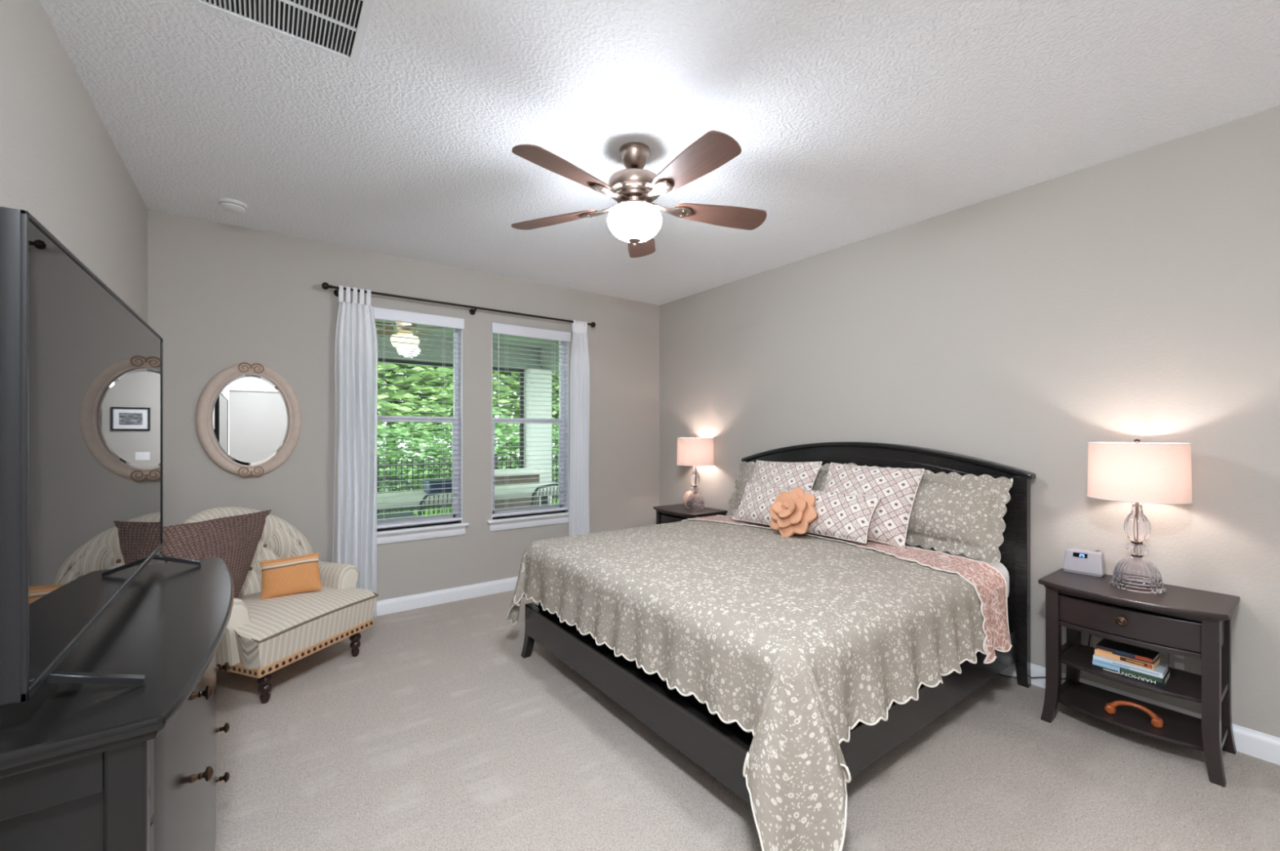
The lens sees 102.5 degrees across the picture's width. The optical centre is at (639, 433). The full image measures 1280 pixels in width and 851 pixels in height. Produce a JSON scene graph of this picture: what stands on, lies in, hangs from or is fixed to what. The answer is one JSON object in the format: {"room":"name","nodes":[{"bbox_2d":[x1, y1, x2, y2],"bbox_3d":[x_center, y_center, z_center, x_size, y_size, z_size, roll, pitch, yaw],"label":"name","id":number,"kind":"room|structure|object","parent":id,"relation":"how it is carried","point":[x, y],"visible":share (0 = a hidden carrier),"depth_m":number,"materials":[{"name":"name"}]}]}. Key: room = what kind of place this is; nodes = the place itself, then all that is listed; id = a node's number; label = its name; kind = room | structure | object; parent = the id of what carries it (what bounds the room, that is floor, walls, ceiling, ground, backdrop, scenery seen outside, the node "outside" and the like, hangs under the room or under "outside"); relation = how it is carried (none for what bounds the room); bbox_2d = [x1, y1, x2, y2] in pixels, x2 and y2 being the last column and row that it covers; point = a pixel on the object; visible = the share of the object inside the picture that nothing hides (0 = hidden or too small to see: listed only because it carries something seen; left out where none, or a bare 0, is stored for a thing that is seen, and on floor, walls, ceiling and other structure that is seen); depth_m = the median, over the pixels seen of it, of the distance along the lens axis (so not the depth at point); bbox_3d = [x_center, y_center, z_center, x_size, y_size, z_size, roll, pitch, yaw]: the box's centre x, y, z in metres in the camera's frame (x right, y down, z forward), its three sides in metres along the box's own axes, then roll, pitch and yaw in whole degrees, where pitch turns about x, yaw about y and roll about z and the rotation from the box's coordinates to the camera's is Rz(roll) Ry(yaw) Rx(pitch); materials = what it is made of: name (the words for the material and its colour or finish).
{"room":"bedroom","nodes":[
{"label":"bedroom","id":0,"kind":"room"},
{"bbox_2d":[0,0,147,324],"bbox_3d":[-1.290,0.007,0.676,0.140,2.750,6.017,0,0,-36],"label":"wall","id":1,"kind":"structure","parent":0,"point":[60,165],"depth_m":1.81,"materials":[{"name":"grey paint"}]},
{"bbox_2d":[147,209,659,601],"bbox_3d":[-1.444,0.007,4.382,4.395,2.750,0.140,0,0,-36],"label":"wall","id":2,"kind":"structure","parent":0,"point":[221,296],"depth_m":3.74,"materials":[{"name":"grey paint"}]},
{"bbox_2d":[195,362,302,477],"bbox_3d":[-2.593,-0.088,3.427,0.562,0.759,0.036,0,0,-36],"label":"wall mirror","id":3,"kind":"object","parent":2,"relation":"attached to","point":[248,415],"visible":1,"depth_m":3.42,"materials":[{"name":"brown wood"}]},
{"bbox_2d":[210,373,289,466],"bbox_3d":[-2.599,-0.088,3.435,0.434,0.628,0.004,0,0,-36],"label":"mirror glass","id":4,"kind":"object","parent":3,"relation":"attached to","point":[250,413],"depth_m":3.43,"materials":[{"name":"white"}]},
{"bbox_2d":[377,328,469,544],"bbox_3d":[-1.798,-0.045,4.091,0.820,1.778,0.180,0,0,-36],"label":"window","id":5,"kind":"structure","parent":2,"relation":"in","point":[411,533],"depth_m":4.23,"materials":[{"name":"white plastic"}]},
{"bbox_2d":[373,306,464,528],"bbox_3d":[-1.778,-0.110,4.063,0.742,1.670,0.089,0,0,-36],"label":"window blind","id":6,"kind":"object","parent":5,"relation":"attached to","point":[384,314],"visible":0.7,"depth_m":4.05,"materials":[{"name":"white plastic"}]},
{"bbox_2d":[372,576,518,617],"bbox_3d":[-1.398,1.328,4.319,3.995,0.108,0.016,0,0,-36],"label":"baseboard","id":7,"kind":"structure","parent":2,"relation":"attached to","point":[454,594],"depth_m":4.17,"materials":[{"name":"white paint"}]},
{"bbox_2d":[321,282,595,327],"bbox_3d":[-1.351,-1.027,4.291,2.240,0.071,0.117,0,0,-36],"label":"curtain rod","id":8,"kind":"object","parent":2,"relation":"attached to","point":[325,286],"visible":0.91,"depth_m":4.13,"materials":[{"name":"brown metal"}]},
{"bbox_2d":[332,285,377,618],"bbox_3d":[-2.063,0.154,3.731,0.292,2.416,0.088,0,0,-36],"label":"sheer curtain","id":9,"kind":"object","parent":8,"relation":"hanging from","point":[356,349],"visible":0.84,"depth_m":3.73,"materials":[{"name":"white fabric"}]},
{"bbox_2d":[568,320,589,536],"bbox_3d":[-0.566,0.154,4.830,0.197,2.416,0.088,0,0,-36],"label":"sheer curtain","id":10,"kind":"object","parent":8,"relation":"hanging from","point":[579,495],"visible":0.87,"depth_m":4.81,"materials":[{"name":"white fabric"}]},
{"bbox_2d":[486,333,568,531],"bbox_3d":[-1.002,-0.045,4.675,0.835,1.778,0.180,0,0,-36],"label":"window","id":11,"kind":"structure","parent":2,"relation":"in","point":[522,522],"depth_m":4.80,"materials":[{"name":"white plastic"}]},
{"bbox_2d":[491,322,570,517],"bbox_3d":[-0.982,-0.110,4.647,0.757,1.670,0.089,0,0,-36],"label":"window blind","id":12,"kind":"object","parent":11,"relation":"attached to","point":[496,328],"visible":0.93,"depth_m":4.63,"materials":[{"name":"white plastic"}]},
{"bbox_2d":[39,0,1279,305],"bbox_3d":[0.336,-1.418,1.956,4.395,0.100,6.157,0,0,-36],"label":"ceiling","id":13,"kind":"structure","parent":0,"point":[851,121],"depth_m":2.15,"materials":[{"name":"white paint"}]},
{"bbox_2d":[217,198,247,213],"bbox_3d":[-2.424,-1.348,3.057,0.136,0.040,0.136,0,0,-36],"label":"smoke detector","id":14,"kind":"object","parent":13,"relation":"attached to","point":[233,206],"visible":1,"depth_m":3.02,"materials":[{"name":"white plastic"}]},
{"bbox_2d":[187,0,375,64],"bbox_3d":[-1.155,-1.365,1.510,0.644,0.012,0.481,0,0,-36],"label":"ceiling vent","id":15,"kind":"object","parent":13,"relation":"in","point":[337,28],"visible":1,"depth_m":1.69,"materials":[{"name":"white metal"}]},
{"bbox_2d":[511,130,766,257],"bbox_3d":[-0.010,-1.136,2.445,1.315,0.462,1.285,0,0,-36],"label":"ceiling fan","id":16,"kind":"object","parent":13,"relation":"hanging from","point":[635,220],"visible":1,"depth_m":2.38,"materials":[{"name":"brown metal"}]},
{"bbox_2d":[214,590,1279,850],"bbox_3d":[0.377,1.432,1.899,4.395,0.100,6.017,0,0,-36],"label":"floor","id":17,"kind":"structure","parent":0,"point":[439,735],"depth_m":2.09,"materials":[{"name":"carpet"}]},
{"bbox_2d":[0,557,233,850],"bbox_3d":[-1.400,0.940,1.382,0.477,0.885,1.440,0,0,-36],"label":"dresser","id":18,"kind":"object","parent":17,"relation":"on","point":[84,767],"visible":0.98,"depth_m":0.97,"materials":[{"name":"black wood"}]},
{"bbox_2d":[0,206,200,706],"bbox_3d":[-1.444,0.064,1.421,0.268,0.865,1.430,0,0,-36],"label":"television","id":19,"kind":"object","parent":18,"relation":"on","point":[82,373],"visible":1,"depth_m":1.01,"materials":[{"name":"black plastic"}]},
{"bbox_2d":[182,506,378,703],"bbox_3d":[-2.181,0.917,3.007,0.880,0.930,0.860,0,0,16],"label":"armchair","id":20,"kind":"object","parent":17,"relation":"on","point":[260,638],"visible":0.45,"depth_m":2.92,"materials":[{"name":"beige fabric"}]},
{"bbox_2d":[159,509,271,598],"bbox_3d":[-2.377,0.707,2.950,0.227,0.449,0.748,0,0,0],"label":"pillow","id":21,"kind":"object","parent":20,"relation":"on","point":[234,540],"visible":0.55,"depth_m":2.88,"materials":[{"name":"fabric"}]},
{"bbox_2d":[259,552,322,599],"bbox_3d":[-2.064,0.845,3.039,0.299,0.220,0.122,0,0,-44],"label":"pillow","id":22,"kind":"object","parent":20,"relation":"on","point":[300,574],"visible":1,"depth_m":3.00,"materials":[{"name":"fabric"}]},
{"bbox_2d":[653,503,727,524],"bbox_3d":[0.434,1.045,4.784,0.460,0.675,0.610,0,0,-36],"label":"nightstand","id":23,"kind":"object","parent":17,"relation":"on","point":[673,513],"visible":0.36,"depth_m":4.69,"materials":[{"name":"brown wood"}]},
{"bbox_2d":[683,490,693,505],"bbox_3d":[0.471,0.631,4.936,0.126,0.154,0.112,0,0,-36],"label":"seashell","id":24,"kind":"object","parent":23,"relation":"on","point":[688,493],"visible":0.46,"depth_m":4.90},
{"bbox_2d":[676,435,713,509],"bbox_3d":[0.520,0.367,4.828,0.348,0.678,0.348,0,0,12],"label":"table lamp","id":25,"kind":"object","parent":23,"relation":"on","point":[695,451],"visible":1,"depth_m":4.71,"materials":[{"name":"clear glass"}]},
{"bbox_2d":[520,441,1035,805],"bbox_3d":[0.696,0.722,3.016,2.114,1.320,2.080,0,0,-36],"label":"bed","id":26,"kind":"object","parent":17,"relation":"on","point":[721,752],"visible":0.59,"depth_m":2.52,"materials":[{"name":"black wood"}]},
{"bbox_2d":[538,601,1013,742],"bbox_3d":[0.701,1.031,3.001,1.920,0.178,1.910,0,0,-36],"label":"box spring","id":27,"kind":"object","parent":26,"relation":"on","point":[691,700],"visible":0.12,"depth_m":2.20,"materials":[{"name":"black fabric"}]},
{"bbox_2d":[904,544,1008,597],"bbox_3d":[0.703,0.817,3.002,1.915,0.250,1.910,0,0,-36],"label":"mattress","id":28,"kind":"object","parent":27,"relation":"on","point":[999,566],"visible":0.12,"depth_m":2.76,"materials":[{"name":"white fabric"}]},
{"bbox_2d":[506,515,1012,850],"bbox_3d":[0.500,1.007,2.807,1.826,0.737,2.328,0,0,-36],"label":"quilt","id":29,"kind":"object","parent":28,"relation":"on","point":[797,641],"visible":0.88,"depth_m":2.03,"materials":[{"name":"fabric"}]},
{"bbox_2d":[732,483,794,525],"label":"lumbar pillow","id":30,"kind":"object","parent":29,"relation":"on","point":[757,500],"depth_m":3.58,"materials":[{"name":"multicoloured fabric"}]},
{"bbox_2d":[748,460,822,490],"bbox_3d":[0.990,0.423,3.722,0.278,0.451,0.618,0,0,-34],"label":"throw pillow","id":31,"kind":"object","parent":29,"relation":"on","point":[802,475],"visible":0.41,"depth_m":3.65,"materials":[{"name":"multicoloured fabric"}]},
{"bbox_2d":[768,487,817,537],"bbox_3d":[0.967,0.507,3.264,0.270,0.315,0.277,0,0,1],"label":"cushion","id":32,"kind":"object","parent":29,"relation":"on","point":[792,513],"visible":1,"depth_m":3.19,"materials":[{"name":"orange fabric"}]},
{"bbox_2d":[803,489,880,543],"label":"lumbar pillow","id":33,"kind":"object","parent":29,"relation":"on","point":[846,517],"depth_m":3.06,"materials":[{"name":"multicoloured fabric"}]},
{"bbox_2d":[823,462,924,548],"bbox_3d":[1.387,0.423,3.182,0.279,0.443,0.610,0,0,-39],"label":"throw pillow","id":34,"kind":"object","parent":29,"relation":"on","point":[897,488],"visible":0.65,"depth_m":3.03,"materials":[{"name":"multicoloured fabric"}]},
{"bbox_2d":[726,461,830,515],"bbox_3d":[1.048,0.445,3.872,0.217,0.464,0.996,0,0,-35],"label":"pillow sham","id":35,"kind":"object","parent":28,"relation":"on","point":[744,477],"visible":0.17,"depth_m":4.13,"materials":[{"name":"fabric"}]},
{"bbox_2d":[844,462,1013,562],"bbox_3d":[1.627,0.441,3.079,0.212,0.477,0.995,0,0,-39],"label":"pillow sham","id":36,"kind":"object","parent":28,"relation":"on","point":[953,513],"visible":0.48,"depth_m":2.83,"materials":[{"name":"fabric"}]},
{"bbox_2d":[997,634,1091,679],"bbox_3d":[2.049,1.150,2.921,0.029,0.457,0.813,0,0,-39],"label":"power cord","id":37,"kind":"object","parent":17,"relation":"on","point":[1090,634],"visible":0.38,"depth_m":2.79,"materials":[{"name":"black plastic"}]},
{"bbox_2d":[1038,568,1239,787],"bbox_3d":[2.233,1.045,2.333,0.460,0.675,0.610,0,0,-36],"label":"nightstand","id":38,"kind":"object","parent":17,"relation":"on","point":[1191,623],"depth_m":2.23,"materials":[{"name":"brown wood"}]},
{"bbox_2d":[1062,547,1106,577],"bbox_3d":[2.243,0.646,2.594,0.083,0.122,0.155,0,0,-38],"label":"clock radio","id":39,"kind":"object","parent":38,"relation":"on","point":[1083,562],"visible":1,"depth_m":2.57,"materials":[{"name":"white plastic"}]},
{"bbox_2d":[1060,644,1201,703],"bbox_3d":[2.255,1.091,2.349,0.345,0.018,0.500,0,0,-36],"label":"shelf","id":40,"kind":"object","parent":38,"relation":"attached to","point":[1183,685],"depth_m":2.27,"materials":[{"name":"brown wood"}]},
{"bbox_2d":[1092,660,1170,687],"bbox_3d":[2.220,1.065,2.323,0.158,0.034,0.235,0,0,-37],"label":"book","id":41,"kind":"object","parent":38,"relation":"on","point":[1099,665],"visible":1,"depth_m":2.26,"materials":[{"name":"green paper"}]},
{"bbox_2d":[1092,660,1119,671],"bbox_3d":[2.116,1.058,2.332,0.003,0.018,0.094,0,0,-37],"label":"art","id":42,"kind":"object","parent":41,"relation":"on","point":[1095,663],"depth_m":2.33},
{"bbox_2d":[1093,653,1168,679],"bbox_3d":[2.217,1.036,2.324,0.152,0.022,0.228,0,0,-38],"label":"book","id":43,"kind":"object","parent":41,"relation":"on","point":[1161,670],"visible":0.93,"depth_m":2.26,"materials":[{"name":"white paper"}]},
{"bbox_2d":[1093,658,1129,670],"bbox_3d":[2.128,1.042,2.317,0.003,0.008,0.121,0,0,-38],"label":"art","id":44,"kind":"object","parent":43,"relation":"on","point":[1101,661],"depth_m":2.31},
{"bbox_2d":[1094,648,1160,670],"bbox_3d":[2.213,1.013,2.333,0.132,0.024,0.196,0,0,-35],"label":"book","id":45,"kind":"object","parent":43,"relation":"on","point":[1140,664],"visible":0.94,"depth_m":2.28,"materials":[{"name":"brown paper"}]},
{"bbox_2d":[1095,639,1159,664],"bbox_3d":[2.213,0.990,2.333,0.128,0.021,0.190,0,0,-36],"label":"book","id":46,"kind":"object","parent":45,"relation":"on","point":[1148,656],"visible":1,"depth_m":2.31,"materials":[{"name":"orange paper"}]},
{"bbox_2d":[1125,659,1143,665],"bbox_3d":[2.182,1.011,2.264,0.003,0.006,0.059,0,0,-35],"label":"art","id":47,"kind":"object","parent":45,"relation":"on","point":[1133,662],"depth_m":2.27},
{"bbox_2d":[1120,657,1150,668],"bbox_3d":[2.184,1.011,2.262,0.003,0.016,0.104,0,0,-35],"label":"art","id":48,"kind":"object","parent":45,"relation":"on","point":[1140,664],"depth_m":2.26,"materials":[{"name":"brown paper"}]},
{"bbox_2d":[1112,662,1158,675],"bbox_3d":[2.176,1.035,2.256,0.003,0.003,0.148,0,0,-38],"label":"art","id":49,"kind":"object","parent":43,"relation":"on","point":[1124,665],"depth_m":2.25,"materials":[{"name":"blue paper"}]},
{"bbox_2d":[1121,668,1162,683],"bbox_3d":[2.187,1.057,2.240,0.003,0.016,0.129,0,0,-37],"label":"art","id":50,"kind":"object","parent":41,"relation":"on","point":[1129,672],"depth_m":2.24},
{"bbox_2d":[1058,681,1204,751],"bbox_3d":[2.255,1.286,2.349,0.345,0.018,0.500,0,0,-36],"label":"shelf","id":51,"kind":"object","parent":38,"relation":"attached to","point":[1180,729],"depth_m":2.32,"materials":[{"name":"brown wood"}]},
{"bbox_2d":[1086,439,1193,594],"bbox_3d":[2.268,0.367,2.344,0.348,0.678,0.348,0,0,12],"label":"table lamp","id":52,"kind":"object","parent":38,"relation":"on","point":[1137,473],"visible":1,"depth_m":2.26,"materials":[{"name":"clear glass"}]},
{"bbox_2d":[659,106,1279,737],"bbox_3d":[2.044,0.007,3.122,0.140,2.750,6.017,0,0,-36],"label":"wall","id":53,"kind":"structure","parent":0,"point":[1129,298],"depth_m":2.72,"materials":[{"name":"grey paint"}]},
{"bbox_2d":[999,662,1279,765],"bbox_3d":[1.922,1.328,3.157,0.016,0.108,5.817,0,0,-36],"label":"baseboard","id":54,"kind":"structure","parent":53,"relation":"attached to","point":[1255,744],"depth_m":2.23,"materials":[{"name":"white paint"}]},
{"bbox_2d":[1168,653,1190,672],"bbox_3d":[2.498,1.052,2.378,0.009,0.114,0.070,0,0,-36],"label":"wall outlet","id":55,"kind":"object","parent":53,"relation":"attached to","point":[1177,662],"visible":0.56,"depth_m":2.38,"materials":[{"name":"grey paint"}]},
{"bbox_2d":[1174,654,1184,659],"bbox_3d":[2.496,1.027,2.377,0.004,0.028,0.032,0,0,-36],"label":"socket","id":56,"kind":"object","parent":55,"relation":"attached to","point":[1176,657],"depth_m":2.38,"materials":[{"name":"white plastic"}]},
{"bbox_2d":[1174,662,1184,670],"bbox_3d":[2.496,1.077,2.377,0.004,0.028,0.032,0,0,-36],"label":"socket","id":57,"kind":"object","parent":55,"relation":"attached to","point":[1178,665],"depth_m":2.37,"materials":[{"name":"white plastic"}]},
{"label":"outside","id":58,"kind":"structure","parent":0,"visible":0},
{"bbox_3d":[-2.768,1.467,5.632,8.200,0.110,3.443,0,0,-36],"label":"floor","id":59,"kind":"structure","parent":58,"visible":0},
{"bbox_2d":[377,477,417,520],"bbox_3d":[-2.845,0.971,5.907,0.522,0.885,0.557,0,0,-36],"label":"patio chair","id":60,"kind":"object","parent":59,"relation":"on","point":[402,514],"visible":0.41,"depth_m":6.07,"materials":[{"name":"black metal"}]},
{"bbox_2d":[417,490,452,517],"bbox_3d":[-1.936,0.971,4.972,0.522,0.885,0.557,0,0,-36],"label":"patio chair","id":61,"kind":"object","parent":59,"relation":"on","point":[444,491],"visible":0.14,"depth_m":4.69,"materials":[{"name":"black metal"}]},
{"bbox_2d":[377,358,524,468],"bbox_3d":[-4.384,0.202,6.234,6.305,2.420,0.050,0,0,-36],"label":"screen frame","id":62,"kind":"object","parent":59,"relation":"on","point":[521,375],"visible":0.2,"depth_m":8.05,"materials":[{"name":"brown metal"}]},
{"bbox_2d":[377,482,558,508],"bbox_3d":[-1.912,1.032,5.691,2.550,0.760,0.840,0,0,-36],"label":"patio table","id":63,"kind":"object","parent":59,"relation":"on","point":[525,486],"visible":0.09,"depth_m":5.48,"materials":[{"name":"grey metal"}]},
{"bbox_2d":[422,478,452,493],"bbox_3d":[-2.148,0.582,5.667,0.420,0.135,0.300,0,0,-36],"label":"cooler","id":64,"kind":"object","parent":63,"relation":"on","point":[448,481],"visible":0.4,"depth_m":5.52,"materials":[{"name":"blue plastic"}]},
{"bbox_2d":[494,468,545,510],"bbox_3d":[-1.893,0.975,7.355,0.890,0.875,0.600,0,0,-36],"label":"countertop","id":65,"kind":"structure","parent":59,"relation":"on","point":[516,471],"depth_m":7.18,"materials":[{"name":"stone"}]},
{"bbox_2d":[494,468,545,476],"bbox_3d":[-1.893,0.565,7.355,0.890,0.055,0.600,0,0,-36],"label":"countertop","id":66,"kind":"structure","parent":65,"relation":"on","point":[516,471],"depth_m":7.21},
{"bbox_2d":[524,368,551,505],"bbox_3d":[-1.669,0.202,8.226,0.440,2.420,0.440,0,0,-36],"label":"patio column","id":67,"kind":"structure","parent":59,"relation":"on","point":[535,432],"depth_m":8.07,"materials":[{"name":"white paint"}]},
{"bbox_2d":[377,333,559,373],"bbox_3d":[-3.222,-1.168,5.237,7.000,0.340,3.343,0,0,-36],"label":"beam","id":68,"kind":"structure","parent":67,"relation":"on","point":[380,338],"depth_m":7.67,"materials":[{"name":"paint"}]},
{"bbox_2d":[374,319,559,348],"bbox_3d":[-3.252,-1.388,5.277,7.000,0.100,3.443,0,0,-36],"label":"ceiling","id":69,"kind":"structure","parent":68,"relation":"on","point":[437,333],"depth_m":7.19,"materials":[{"name":"paint"}]},
{"bbox_2d":[375,321,451,351],"bbox_3d":[-2.541,-1.103,5.459,1.216,0.470,1.253,0,0,-36],"label":"fan","id":70,"kind":"object","parent":69,"relation":"hanging from","point":[402,324],"visible":0.59,"depth_m":5.40,"materials":[{"name":"white glass"}]},
{"bbox_2d":[530,484,558,506],"bbox_3d":[-1.054,0.971,5.595,0.522,0.885,0.557,0,0,-36],"label":"patio chair","id":71,"kind":"object","parent":59,"relation":"on","point":[549,485],"visible":0.15,"depth_m":5.32,"materials":[{"name":"black metal"}]},
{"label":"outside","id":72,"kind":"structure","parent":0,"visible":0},
{"bbox_2d":[378,462,558,516],"bbox_3d":[-7.984,1.782,17.645,36.000,0.200,22.100,0,0,-36],"label":"ground","id":73,"kind":"structure","parent":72,"point":[426,513],"depth_m":11.28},
{"bbox_2d":[377,422,452,507],"bbox_3d":[-5.391,0.765,11.620,2.973,2.074,2.064,0,0,-36],"label":"shrub","id":74,"kind":"object","parent":73,"relation":"on","point":[402,431],"visible":0.41,"depth_m":11.43,"materials":[{"name":"green plant"}]},
{"bbox_2d":[377,362,453,493],"bbox_3d":[-6.285,-1.994,13.088,4.473,7.361,3.593,0,0,-36],"label":"tree","id":75,"kind":"object","parent":73,"relation":"on","point":[406,406],"visible":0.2,"depth_m":12.56,"materials":[{"name":"green plant"}]},
{"bbox_2d":[409,367,519,448],"bbox_3d":[-5.089,-2.404,15.279,5.078,8.179,3.896,0,0,-41],"label":"tree","id":76,"kind":"object","parent":73,"relation":"on","point":[503,393],"visible":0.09,"depth_m":14.69,"materials":[{"name":"green plant"}]},
{"bbox_2d":[377,454,558,515],"bbox_3d":[-3.009,1.082,11.683,15.030,1.200,0.060,0,0,-36],"label":"fence","id":77,"kind":"object","parent":73,"relation":"on","point":[406,464],"visible":0.05,"depth_m":10.55,"materials":[{"name":"black metal"}]},
{"bbox_2d":[427,406,519,476],"bbox_3d":[-3.897,0.569,12.785,2.722,2.493,2.055,0,0,-36],"label":"shrub","id":78,"kind":"object","parent":73,"relation":"on","point":[502,439],"visible":0.24,"depth_m":12.60,"materials":[{"name":"green plant"}]},
{"bbox_2d":[497,417,558,483],"bbox_3d":[-2.411,0.655,13.890,2.981,2.198,2.159,0,0,-36],"label":"shrub","id":79,"kind":"object","parent":73,"relation":"on","point":[556,425],"visible":0.06,"depth_m":13.46,"materials":[{"name":"green plant"}]},
{"bbox_2d":[506,372,559,476],"bbox_3d":[-2.637,-2.056,16.008,3.832,7.484,4.998,0,0,43],"label":"tree","id":80,"kind":"object","parent":73,"relation":"on","point":[557,377],"visible":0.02,"depth_m":15.19,"materials":[{"name":"green plant"}]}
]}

